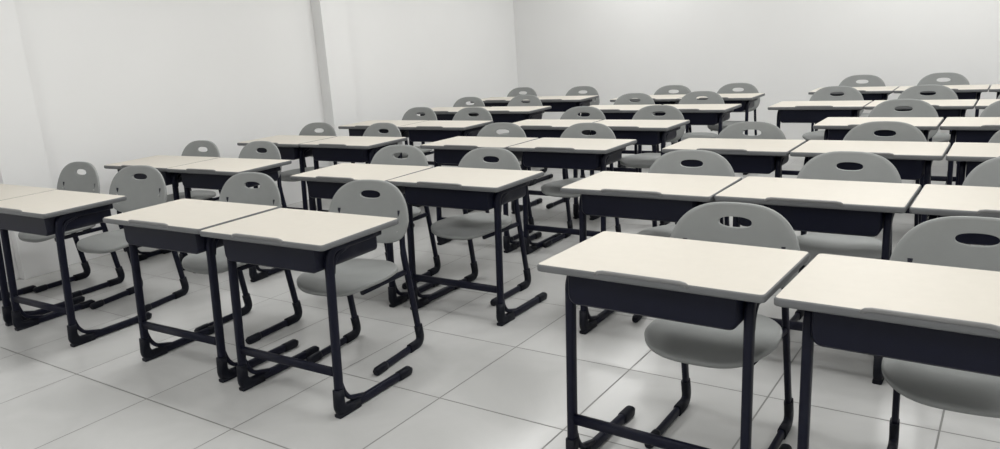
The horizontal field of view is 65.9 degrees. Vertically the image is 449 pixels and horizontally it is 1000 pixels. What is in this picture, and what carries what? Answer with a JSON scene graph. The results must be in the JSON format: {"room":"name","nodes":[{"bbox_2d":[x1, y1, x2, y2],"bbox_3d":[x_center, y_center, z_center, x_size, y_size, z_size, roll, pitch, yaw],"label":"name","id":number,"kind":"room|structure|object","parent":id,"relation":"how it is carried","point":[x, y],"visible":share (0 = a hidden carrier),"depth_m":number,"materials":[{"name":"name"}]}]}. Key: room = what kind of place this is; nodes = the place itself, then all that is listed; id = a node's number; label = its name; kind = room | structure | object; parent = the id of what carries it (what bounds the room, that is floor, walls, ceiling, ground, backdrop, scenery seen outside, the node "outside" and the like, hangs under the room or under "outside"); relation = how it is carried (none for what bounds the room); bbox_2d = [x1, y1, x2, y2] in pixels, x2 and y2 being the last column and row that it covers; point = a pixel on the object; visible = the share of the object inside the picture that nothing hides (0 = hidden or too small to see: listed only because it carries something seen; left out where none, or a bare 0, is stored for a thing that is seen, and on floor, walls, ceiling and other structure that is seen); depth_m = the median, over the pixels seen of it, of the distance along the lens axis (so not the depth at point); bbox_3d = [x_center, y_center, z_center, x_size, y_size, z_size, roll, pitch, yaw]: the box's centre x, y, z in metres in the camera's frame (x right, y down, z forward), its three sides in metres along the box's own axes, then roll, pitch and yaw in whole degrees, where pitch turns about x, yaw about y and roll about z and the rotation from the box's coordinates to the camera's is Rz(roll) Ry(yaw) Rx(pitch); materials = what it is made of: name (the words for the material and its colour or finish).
{"room":"classroom","nodes":[
{"label":"classroom","id":0,"kind":"room"},
{"bbox_2d":[0,0,517,281],"bbox_3d":[-3.027,-1.367,6.125,0.120,3.100,11.650,5,16,34],"label":"wall","id":1,"kind":"structure","parent":0,"point":[113,81],"depth_m":6.87,"materials":[{"name":"paint"}]},
{"bbox_2d":[0,0,68,279],"bbox_3d":[-3.470,-1.145,5.340,0.090,3.100,0.320,5,16,34],"label":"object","id":2,"kind":"structure","parent":1,"relation":"attached to","point":[23,160],"depth_m":5.45,"materials":[{"name":"paint"}]},
{"bbox_2d":[310,0,362,165],"bbox_3d":[-1.706,-1.872,7.822,0.150,3.100,0.340,5,16,34],"label":"pillar","id":3,"kind":"structure","parent":1,"relation":"attached to","point":[329,16],"depth_m":7.81,"materials":[{"name":"paint"}]},
{"bbox_2d":[0,144,999,448],"bbox_3d":[0.921,0.545,3.935,9.350,0.100,11.650,5,16,34],"label":"floor","id":4,"kind":"structure","parent":0,"point":[474,382],"depth_m":3.50,"materials":[{"name":"tile"}]},
{"bbox_2d":[0,184,84,325],"bbox_3d":[-3.077,0.166,4.816,0.733,0.762,0.515,5,16,32],"label":"school desk","id":5,"kind":"object","parent":4,"relation":"on","point":[7,191],"visible":0.38,"depth_m":4.64,"materials":[{"name":"black metal"}]},
{"bbox_2d":[18,162,124,297],"bbox_3d":[-2.907,0.032,5.142,0.480,0.840,0.475,4,16,30],"label":"chair","id":6,"kind":"object","parent":4,"relation":"on","point":[69,179],"visible":0.65,"depth_m":5.22,"materials":[{"name":"grey plastic"}]},
{"bbox_2d":[0,190,151,346],"bbox_3d":[-2.464,0.223,4.406,0.733,0.762,0.515,5,16,32],"label":"school desk","id":7,"kind":"object","parent":4,"relation":"on","point":[57,212],"visible":0.97,"depth_m":4.21,"materials":[{"name":"beige laminate"}]},
{"bbox_2d":[77,165,188,311],"bbox_3d":[-2.303,0.088,4.743,0.480,0.840,0.475,2,15,22],"label":"chair","id":8,"kind":"object","parent":4,"relation":"on","point":[150,191],"visible":0.68,"depth_m":4.82,"materials":[{"name":"grey plastic"}]},
{"bbox_2d":[104,155,219,270],"bbox_3d":[-2.433,-0.107,5.753,0.733,0.762,0.515,4,16,31],"label":"school desk","id":9,"kind":"object","parent":4,"relation":"on","point":[161,163],"visible":0.3,"depth_m":5.56,"materials":[{"name":"beige laminate"}]},
{"bbox_2d":[161,140,220,253],"bbox_3d":[-2.398,-0.200,5.948,0.480,0.840,0.475,4,16,31],"label":"chair","id":10,"kind":"object","parent":4,"relation":"on","point":[191,149],"visible":0.4,"depth_m":6.01,"materials":[{"name":"grey plastic"}]},
{"bbox_2d":[103,199,298,382],"bbox_3d":[-1.451,0.296,3.822,0.733,0.762,0.515,5,16,32],"label":"school desk","id":11,"kind":"object","parent":4,"relation":"on","point":[176,225],"visible":0.88,"depth_m":3.64,"materials":[{"name":"beige laminate"}]},
{"bbox_2d":[166,158,291,281],"bbox_3d":[-1.807,-0.054,5.358,0.733,0.762,0.515,5,16,31],"label":"school desk","id":12,"kind":"object","parent":4,"relation":"on","point":[213,174],"visible":0.52,"depth_m":5.16,"materials":[{"name":"beige laminate"}]},
{"bbox_2d":[182,172,301,344],"bbox_3d":[-1.429,0.171,4.154,0.480,0.840,0.475,4,16,29],"label":"chair","id":13,"kind":"object","parent":4,"relation":"on","point":[235,190],"visible":0.54,"depth_m":4.22,"materials":[{"name":"grey plastic"}]},
{"bbox_2d":[215,141,286,265],"bbox_3d":[-1.843,-0.161,5.635,0.480,0.840,0.475,5,16,32],"label":"chair","id":14,"kind":"object","parent":4,"relation":"on","point":[249,151],"visible":0.3,"depth_m":5.68,"materials":[{"name":"grey plastic"}]},
{"bbox_2d":[237,135,336,209],"bbox_3d":[-1.750,-0.360,6.595,0.733,0.762,0.515,5,16,33],"label":"school desk","id":15,"kind":"object","parent":4,"relation":"on","point":[289,147],"visible":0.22,"depth_m":6.30,"materials":[{"name":"beige laminate"}]},
{"bbox_2d":[200,208,412,418],"bbox_3d":[-0.820,0.355,3.400,0.733,0.762,0.515,5,16,32],"label":"school desk","id":16,"kind":"object","parent":4,"relation":"on","point":[308,241],"visible":1,"depth_m":3.21,"materials":[{"name":"beige laminate"}]},
{"bbox_2d":[281,122,336,209],"bbox_3d":[-1.679,-0.446,6.754,0.480,0.840,0.475,4,16,31],"label":"chair","id":17,"kind":"object","parent":4,"relation":"on","point":[308,130],"visible":0.3,"depth_m":6.81,"materials":[{"name":"grey plastic"}]},
{"bbox_2d":[300,136,414,225],"bbox_3d":[-1.120,-0.306,6.197,0.733,0.762,0.515,5,16,33],"label":"school desk","id":18,"kind":"object","parent":4,"relation":"on","point":[359,149],"visible":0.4,"depth_m":5.97,"materials":[{"name":"beige laminate"}]},
{"bbox_2d":[297,180,423,375],"bbox_3d":[-0.694,0.240,3.663,0.480,0.840,0.475,3,15,27],"label":"chair","id":19,"kind":"object","parent":4,"relation":"on","point":[362,275],"visible":0.86,"depth_m":3.70,"materials":[{"name":"grey plastic"}]},
{"bbox_2d":[290,163,438,307],"bbox_3d":[-0.782,0.040,4.684,0.733,0.762,0.515,5,16,32],"label":"school desk","id":20,"kind":"object","parent":4,"relation":"on","point":[323,183],"visible":0.47,"depth_m":4.51,"materials":[{"name":"beige laminate"}]},
{"bbox_2d":[338,120,427,198],"bbox_3d":[-1.062,-0.597,7.375,0.733,0.762,0.515,5,16,33],"label":"school desk","id":21,"kind":"object","parent":4,"relation":"on","point":[355,129],"visible":0.27,"depth_m":7.22,"materials":[{"name":"beige laminate"}]},
{"bbox_2d":[363,123,404,196],"bbox_3d":[-1.060,-0.393,6.364,0.480,0.840,0.475,6,17,36],"label":"chair","id":22,"kind":"object","parent":4,"relation":"on","point":[372,130],"visible":0.21,"depth_m":6.42,"materials":[{"name":"grey plastic"}]},
{"bbox_2d":[371,145,440,288],"bbox_3d":[-0.708,-0.055,4.877,0.480,0.840,0.475,4,16,29],"label":"chair","id":23,"kind":"object","parent":4,"relation":"on","point":[385,156],"visible":0.34,"depth_m":4.96,"materials":[{"name":"grey plastic"}]},
{"bbox_2d":[397,107,440,165],"bbox_3d":[-0.877,-0.718,7.644,0.480,0.840,0.475,5,16,34],"label":"chair","id":24,"kind":"object","parent":4,"relation":"on","point":[411,114],"visible":0.38,"depth_m":7.69,"materials":[{"name":"grey plastic"}]},
{"bbox_2d":[398,120,492,212],"bbox_3d":[-0.447,-0.539,6.964,0.733,0.762,0.515,5,16,33],"label":"school desk","id":25,"kind":"object","parent":4,"relation":"on","point":[431,130],"visible":0.4,"depth_m":6.75,"materials":[{"name":"beige laminate"}]},
{"bbox_2d":[417,107,486,165],"bbox_3d":[-0.488,-0.874,8.348,0.733,0.762,0.515,5,16,34],"label":"school desk","id":26,"kind":"object","parent":4,"relation":"on","point":[442,113],"visible":0.09,"depth_m":8.14,"materials":[{"name":"beige laminate"}]},
{"bbox_2d":[387,166,546,325],"bbox_3d":[-0.152,0.093,4.287,0.733,0.762,0.515,5,16,34],"label":"school desk","id":27,"kind":"object","parent":4,"relation":"on","point":[479,189],"visible":0.94,"depth_m":4.09,"materials":[{"name":"beige laminate"}]},
{"bbox_2d":[453,97,484,106],"bbox_3d":[-0.421,-0.969,8.544,0.480,0.840,0.475,5,16,34],"label":"chair","id":28,"kind":"object","parent":4,"relation":"on","point":[461,102],"visible":0.21,"depth_m":8.62,"materials":[{"name":"grey plastic"}]},
{"bbox_2d":[452,107,492,164],"bbox_3d":[-0.328,-0.655,7.230,0.480,0.840,0.475,4,16,31],"label":"chair","id":29,"kind":"object","parent":4,"relation":"on","point":[463,114],"visible":0.22,"depth_m":7.31,"materials":[{"name":"grey plastic"}]},
{"bbox_2d":[431,147,530,305],"bbox_3d":[-0.139,0.002,4.484,0.480,0.840,0.475,5,16,34],"label":"chair","id":30,"kind":"object","parent":4,"relation":"on","point":[466,226],"visible":0.74,"depth_m":4.51,"materials":[{"name":"grey plastic"}]},
{"bbox_2d":[420,136,541,252],"bbox_3d":[-0.110,-0.239,5.639,0.733,0.762,0.515,5,16,34],"label":"school desk","id":31,"kind":"object","parent":4,"relation":"on","point":[452,150],"visible":0.56,"depth_m":5.47,"materials":[{"name":"beige laminate"}]},
{"bbox_2d":[477,122,533,240],"bbox_3d":[-0.060,-0.313,5.753,0.480,0.840,0.475,5,16,32],"label":"chair","id":32,"kind":"object","parent":4,"relation":"on","point":[489,130],"visible":0.3,"depth_m":5.84,"materials":[{"name":"grey plastic"}]},
{"bbox_2d":[470,96,541,106],"bbox_3d":[0.112,-1.134,9.245,0.733,0.762,0.515,5,16,34],"label":"school desk","id":33,"kind":"object","parent":4,"relation":"on","point":[492,101],"visible":0.15,"depth_m":9.03,"materials":[{"name":"beige laminate"}]},
{"bbox_2d":[469,106,552,185],"bbox_3d":[0.134,-0.821,7.955,0.733,0.762,0.515,5,16,33],"label":"school desk","id":34,"kind":"object","parent":4,"relation":"on","point":[506,114],"visible":0.33,"depth_m":7.71,"materials":[{"name":"beige laminate"}]},
{"bbox_2d":[507,87,536,96],"bbox_3d":[0.199,-1.250,9.521,0.480,0.840,0.475,5,16,34],"label":"chair","id":35,"kind":"object","parent":4,"relation":"on","point":[515,92],"visible":0.19,"depth_m":9.60,"materials":[{"name":"grey plastic"}]},
{"bbox_2d":[502,95,547,172],"bbox_3d":[0.193,-0.945,8.274,0.480,0.840,0.475,5,16,34],"label":"chair","id":36,"kind":"object","parent":4,"relation":"on","point":[516,101],"visible":0.27,"depth_m":8.35,"materials":[{"name":"grey plastic"}]},
{"bbox_2d":[511,119,600,218],"bbox_3d":[0.454,-0.483,6.478,0.733,0.762,0.515,5,16,33],"label":"school desk","id":37,"kind":"object","parent":4,"relation":"on","point":[533,128],"visible":0.3,"depth_m":6.26,"materials":[{"name":"beige laminate"}]},
{"bbox_2d":[523,95,598,115],"bbox_3d":[0.725,-1.076,8.835,0.733,0.762,0.515,5,16,34],"label":"school desk","id":38,"kind":"object","parent":4,"relation":"on","point":[558,103],"visible":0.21,"depth_m":8.57,"materials":[{"name":"beige laminate"}]},
{"bbox_2d":[508,138,636,254],"bbox_3d":[0.516,-0.183,5.232,0.733,0.762,0.515,6,17,34],"label":"school desk","id":39,"kind":"object","parent":4,"relation":"on","point":[562,153],"visible":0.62,"depth_m":5.05,"materials":[{"name":"beige laminate"}]},
{"bbox_2d":[546,106,606,208],"bbox_3d":[0.636,-0.561,6.574,0.480,0.840,0.475,5,16,34],"label":"chair","id":40,"kind":"object","parent":4,"relation":"on","point":[572,113],"visible":0.23,"depth_m":6.66,"materials":[{"name":"grey plastic"}]},
{"bbox_2d":[541,123,620,247],"bbox_3d":[0.542,-0.262,5.374,0.480,0.840,0.475,5,16,34],"label":"chair","id":41,"kind":"object","parent":4,"relation":"on","point":[553,188],"visible":0.48,"depth_m":5.46,"materials":[{"name":"grey plastic"}]},
{"bbox_2d":[565,86,599,105],"bbox_3d":[0.890,-1.173,9.013,0.480,0.840,0.475,5,16,34],"label":"chair","id":42,"kind":"object","parent":4,"relation":"on","point":[590,90],"visible":0.21,"depth_m":9.05,"materials":[{"name":"grey plastic"}]},
{"bbox_2d":[580,104,660,177],"bbox_3d":[1.131,-0.744,7.359,0.733,0.762,0.515,5,16,34],"label":"school desk","id":43,"kind":"object","parent":4,"relation":"on","point":[611,112],"visible":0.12,"depth_m":7.11,"materials":[{"name":"beige laminate"}]},
{"bbox_2d":[613,93,654,167],"bbox_3d":[1.248,-0.843,7.557,0.480,0.840,0.475,5,16,34],"label":"chair","id":44,"kind":"object","parent":4,"relation":"on","point":[645,99],"visible":0.18,"depth_m":7.63,"materials":[{"name":"grey plastic"}]},
{"bbox_2d":[589,120,689,225],"bbox_3d":[1.071,-0.425,6.066,0.733,0.762,0.515,6,17,34],"label":"school desk","id":45,"kind":"object","parent":4,"relation":"on","point":[646,132],"visible":0.42,"depth_m":5.79,"materials":[{"name":"beige laminate"}]},
{"bbox_2d":[610,94,685,167],"bbox_3d":[1.617,-0.978,8.180,0.733,0.762,0.515,5,16,34],"label":"school desk","id":46,"kind":"object","parent":4,"relation":"on","point":[658,99],"visible":0.21,"depth_m":7.93,"materials":[{"name":"beige laminate"}]},
{"bbox_2d":[561,171,741,334],"bbox_3d":[0.754,0.156,3.774,0.733,0.762,0.515,5,16,34],"label":"school desk","id":47,"kind":"object","parent":4,"relation":"on","point":[630,195],"visible":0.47,"depth_m":3.59,"materials":[{"name":"beige laminate"}]},
{"bbox_2d":[620,105,685,171],"bbox_3d":[1.222,-0.523,6.252,0.480,0.840,0.475,5,16,32],"label":"chair","id":48,"kind":"object","parent":4,"relation":"on","point":[643,160],"visible":0.41,"depth_m":6.28,"materials":[{"name":"grey plastic"}]},
{"bbox_2d":[654,85,691,150],"bbox_3d":[1.784,-1.046,8.239,0.480,0.840,0.475,5,16,34],"label":"chair","id":49,"kind":"object","parent":4,"relation":"on","point":[664,90],"visible":0.19,"depth_m":8.31,"materials":[{"name":"grey plastic"}]},
{"bbox_2d":[537,231,809,448],"bbox_3d":[0.584,0.462,2.565,0.733,0.762,0.515,6,17,35],"label":"school desk","id":50,"kind":"object","parent":4,"relation":"on","point":[696,282],"visible":1,"depth_m":2.38,"materials":[{"name":"beige laminate"}]},
{"bbox_2d":[632,150,734,322],"bbox_3d":[0.914,0.072,3.897,0.480,0.840,0.475,4,16,30],"label":"chair","id":51,"kind":"object","parent":4,"relation":"on","point":[714,164],"visible":0.38,"depth_m":3.97,"materials":[{"name":"grey plastic"}]},
{"bbox_2d":[653,104,741,152],"bbox_3d":[1.746,-0.686,6.948,0.733,0.762,0.515,6,17,34],"label":"school desk","id":52,"kind":"object","parent":4,"relation":"on","point":[698,114],"visible":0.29,"depth_m":6.65,"materials":[{"name":"beige laminate"}]},
{"bbox_2d":[671,91,724,143],"bbox_3d":[1.837,-0.813,7.268,0.480,0.840,0.475,5,16,34],"label":"chair","id":53,"kind":"object","parent":4,"relation":"on","point":[713,97],"visible":0.32,"depth_m":7.32,"materials":[{"name":"grey plastic"}]},
{"bbox_2d":[678,93,764,174],"bbox_3d":[2.236,-0.922,7.778,0.733,0.762,0.515,5,16,34],"label":"school desk","id":54,"kind":"object","parent":4,"relation":"on","point":[747,100],"visible":0.32,"depth_m":7.45,"materials":[{"name":"beige laminate"}]},
{"bbox_2d":[644,202,799,448],"bbox_3d":[0.757,0.377,2.691,0.480,0.840,0.475,5,16,34],"label":"chair","id":55,"kind":"object","parent":4,"relation":"on","point":[685,343],"visible":0.68,"depth_m":2.70,"materials":[{"name":"grey plastic"}]},
{"bbox_2d":[707,83,759,134],"bbox_3d":[2.384,-1.012,7.932,0.480,0.840,0.475,5,16,34],"label":"chair","id":56,"kind":"object","parent":4,"relation":"on","point":[728,88],"visible":0.4,"depth_m":7.97,"materials":[{"name":"grey plastic"}]},
{"bbox_2d":[662,138,806,223],"bbox_3d":[1.439,-0.125,4.731,0.733,0.762,0.515,5,16,34],"label":"school desk","id":57,"kind":"object","parent":4,"relation":"on","point":[756,156],"visible":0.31,"depth_m":4.46,"materials":[{"name":"beige laminate"}]},
{"bbox_2d":[717,121,785,224],"bbox_3d":[1.517,-0.199,4.838,0.480,0.840,0.475,5,16,34],"label":"chair","id":58,"kind":"object","parent":4,"relation":"on","point":[768,130],"visible":0.22,"depth_m":4.91,"materials":[{"name":"grey plastic"}]},
{"bbox_2d":[714,176,920,384],"bbox_3d":[1.381,0.209,3.378,0.733,0.762,0.515,6,17,34],"label":"school desk","id":59,"kind":"object","parent":4,"relation":"on","point":[857,208],"visible":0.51,"depth_m":3.13,"materials":[{"name":"beige laminate"}]},
{"bbox_2d":[768,100,872,174],"bbox_3d":[2.697,-0.648,6.522,0.733,0.762,0.515,5,16,34],"label":"school desk","id":60,"kind":"object","parent":4,"relation":"on","point":[788,111],"visible":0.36,"depth_m":6.33,"materials":[{"name":"beige laminate"}]},
{"bbox_2d":[802,86,863,140],"bbox_3d":[2.929,-0.781,6.830,0.480,0.840,0.475,5,16,34],"label":"chair","id":61,"kind":"object","parent":4,"relation":"on","point":[850,93],"visible":0.41,"depth_m":6.88,"materials":[{"name":"grey plastic"}]},
{"bbox_2d":[790,151,901,320],"bbox_3d":[1.550,0.113,3.553,0.480,0.840,0.475,6,17,36],"label":"chair","id":62,"kind":"object","parent":4,"relation":"on","point":[876,168],"visible":0.41,"depth_m":3.59,"materials":[{"name":"grey plastic"}]},
{"bbox_2d":[808,86,898,130],"bbox_3d":[3.445,-0.948,7.543,0.733,0.762,0.515,5,16,34],"label":"school desk","id":63,"kind":"object","parent":4,"relation":"on","point":[868,93],"visible":0.21,"depth_m":7.21,"materials":[{"name":"beige laminate"}]},
{"bbox_2d":[839,75,885,116],"bbox_3d":[3.643,-1.085,7.873,0.480,0.840,0.475,5,16,34],"label":"chair","id":64,"kind":"object","parent":4,"relation":"on","point":[873,81],"visible":0.22,"depth_m":7.93,"materials":[{"name":"grey plastic"}]},
{"bbox_2d":[790,140,950,272],"bbox_3d":[2.056,-0.067,4.319,0.733,0.762,0.515,5,16,34],"label":"school desk","id":65,"kind":"object","parent":4,"relation":"on","point":[911,160],"visible":0.35,"depth_m":4.10,"materials":[{"name":"beige laminate"}]},
{"bbox_2d":[813,117,943,223],"bbox_3d":[2.569,-0.335,5.274,0.733,0.762,0.515,5,16,34],"label":"school desk","id":66,"kind":"object","parent":4,"relation":"on","point":[836,128],"visible":0.34,"depth_m":5.14,"materials":[{"name":"beige laminate"}]},
{"bbox_2d":[843,121,926,226],"bbox_3d":[2.169,-0.148,4.449,0.480,0.840,0.475,5,16,34],"label":"chair","id":67,"kind":"object","parent":4,"relation":"on","point":[865,131],"visible":0.3,"depth_m":4.51,"materials":[{"name":"grey plastic"}]},
{"bbox_2d":[774,254,999,448],"bbox_3d":[1.194,0.528,2.123,0.733,0.762,0.515,6,17,36],"label":"school desk","id":68,"kind":"object","parent":4,"relation":"on","point":[934,315],"visible":1,"depth_m":1.99,"materials":[{"name":"beige laminate"}]},
{"bbox_2d":[868,99,939,215],"bbox_3d":[2.825,-0.449,5.496,0.480,0.840,0.475,5,16,34],"label":"chair","id":69,"kind":"object","parent":4,"relation":"on","point":[921,108],"visible":0.24,"depth_m":5.55,"materials":[{"name":"grey plastic"}]},
{"bbox_2d":[864,99,977,184],"bbox_3d":[3.311,-0.590,6.111,0.733,0.762,0.515,5,16,34],"label":"school desk","id":70,"kind":"object","parent":4,"relation":"on","point":[944,108],"visible":0.27,"depth_m":5.83,"materials":[{"name":"beige laminate"}]},
{"bbox_2d":[898,85,957,184],"bbox_3d":[3.497,-0.714,6.391,0.480,0.840,0.475,5,16,34],"label":"chair","id":71,"kind":"object","parent":4,"relation":"on","point":[942,92],"visible":0.41,"depth_m":6.43,"materials":[{"name":"grey plastic"}]},
{"bbox_2d":[881,216,999,448],"bbox_3d":[1.381,0.433,2.285,0.480,0.840,0.475,5,16,32],"label":"chair","id":72,"kind":"object","parent":4,"relation":"on","point":[931,242],"visible":0.63,"depth_m":2.33,"materials":[{"name":"grey plastic"}]},
{"bbox_2d":[893,84,989,153],"bbox_3d":[4.058,-0.891,7.132,0.733,0.762,0.515,5,16,34],"label":"school desk","id":73,"kind":"object","parent":4,"relation":"on","point":[962,91],"visible":0.22,"depth_m":6.80,"materials":[{"name":"beige laminate"}]},
{"bbox_2d":[917,72,969,163],"bbox_3d":[4.248,-1.028,7.469,0.480,0.840,0.475,5,16,34],"label":"chair","id":74,"kind":"object","parent":4,"relation":"on","point":[955,78],"visible":0.22,"depth_m":7.53,"materials":[{"name":"grey plastic"}]},
{"bbox_2d":[909,184,999,245],"bbox_3d":[1.997,0.267,2.966,0.733,0.762,0.515,6,17,34],"label":"school desk","id":75,"kind":"object","parent":4,"relation":"on","point":[934,200],"visible":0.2,"depth_m":2.88,"materials":[{"name":"beige laminate"}]},
{"bbox_2d":[940,117,999,184],"bbox_3d":[3.192,-0.279,4.869,0.733,0.762,0.515,5,16,34],"label":"school desk","id":76,"kind":"object","parent":4,"relation":"on","point":[963,129],"visible":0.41,"depth_m":4.76,"materials":[{"name":"beige laminate"}]},
{"bbox_2d":[946,142,999,185],"bbox_3d":[2.674,-0.009,3.906,0.733,0.762,0.515,5,16,34],"label":"school desk","id":77,"kind":"object","parent":4,"relation":"on","point":[970,155],"visible":0.35,"depth_m":3.86,"materials":[{"name":"beige laminate"}]},
{"bbox_2d":[962,157,999,244],"bbox_3d":[2.132,0.167,3.163,0.480,0.840,0.475,5,16,32],"label":"chair","id":78,"kind":"object","parent":4,"relation":"on","point":[986,174],"visible":0.09,"depth_m":3.31,"materials":[{"name":"grey plastic"}]},
{"bbox_2d":[975,99,999,108],"bbox_3d":[3.924,-0.532,5.701,0.733,0.762,0.515,5,16,34],"label":"school desk","id":79,"kind":"object","parent":4,"relation":"on","point":[982,103],"visible":0.15,"depth_m":5.73,"materials":[{"name":"beige laminate"}]},
{"bbox_2d":[980,100,999,116],"bbox_3d":[3.389,-0.387,5.084,0.480,0.840,0.475,5,16,34],"label":"chair","id":80,"kind":"object","parent":4,"relation":"on","point":[993,110],"visible":0.09,"depth_m":5.23,"materials":[{"name":"grey plastic"}]},
{"bbox_2d":[983,130,999,245],"bbox_3d":[2.782,-0.091,4.039,0.480,0.840,0.475,5,16,34],"label":"chair","id":81,"kind":"object","parent":4,"relation":"on","point":[995,138],"visible":0.04,"depth_m":4.20,"materials":[{"name":"grey plastic"}]},
{"bbox_2d":[989,84,999,98],"bbox_3d":[4.671,-0.833,6.722,0.733,0.762,0.515,5,16,34],"label":"school desk","id":82,"kind":"object","parent":4,"relation":"on","point":[994,87],"visible":0.24,"depth_m":6.68,"materials":[{"name":"beige laminate"}]},
{"bbox_2d":[513,0,999,143],"bbox_3d":[4.029,-2.353,8.173,9.150,3.100,0.120,5,16,34],"label":"wall","id":83,"kind":"structure","parent":0,"point":[788,50],"depth_m":8.97,"materials":[{"name":"paint"}]}
]}

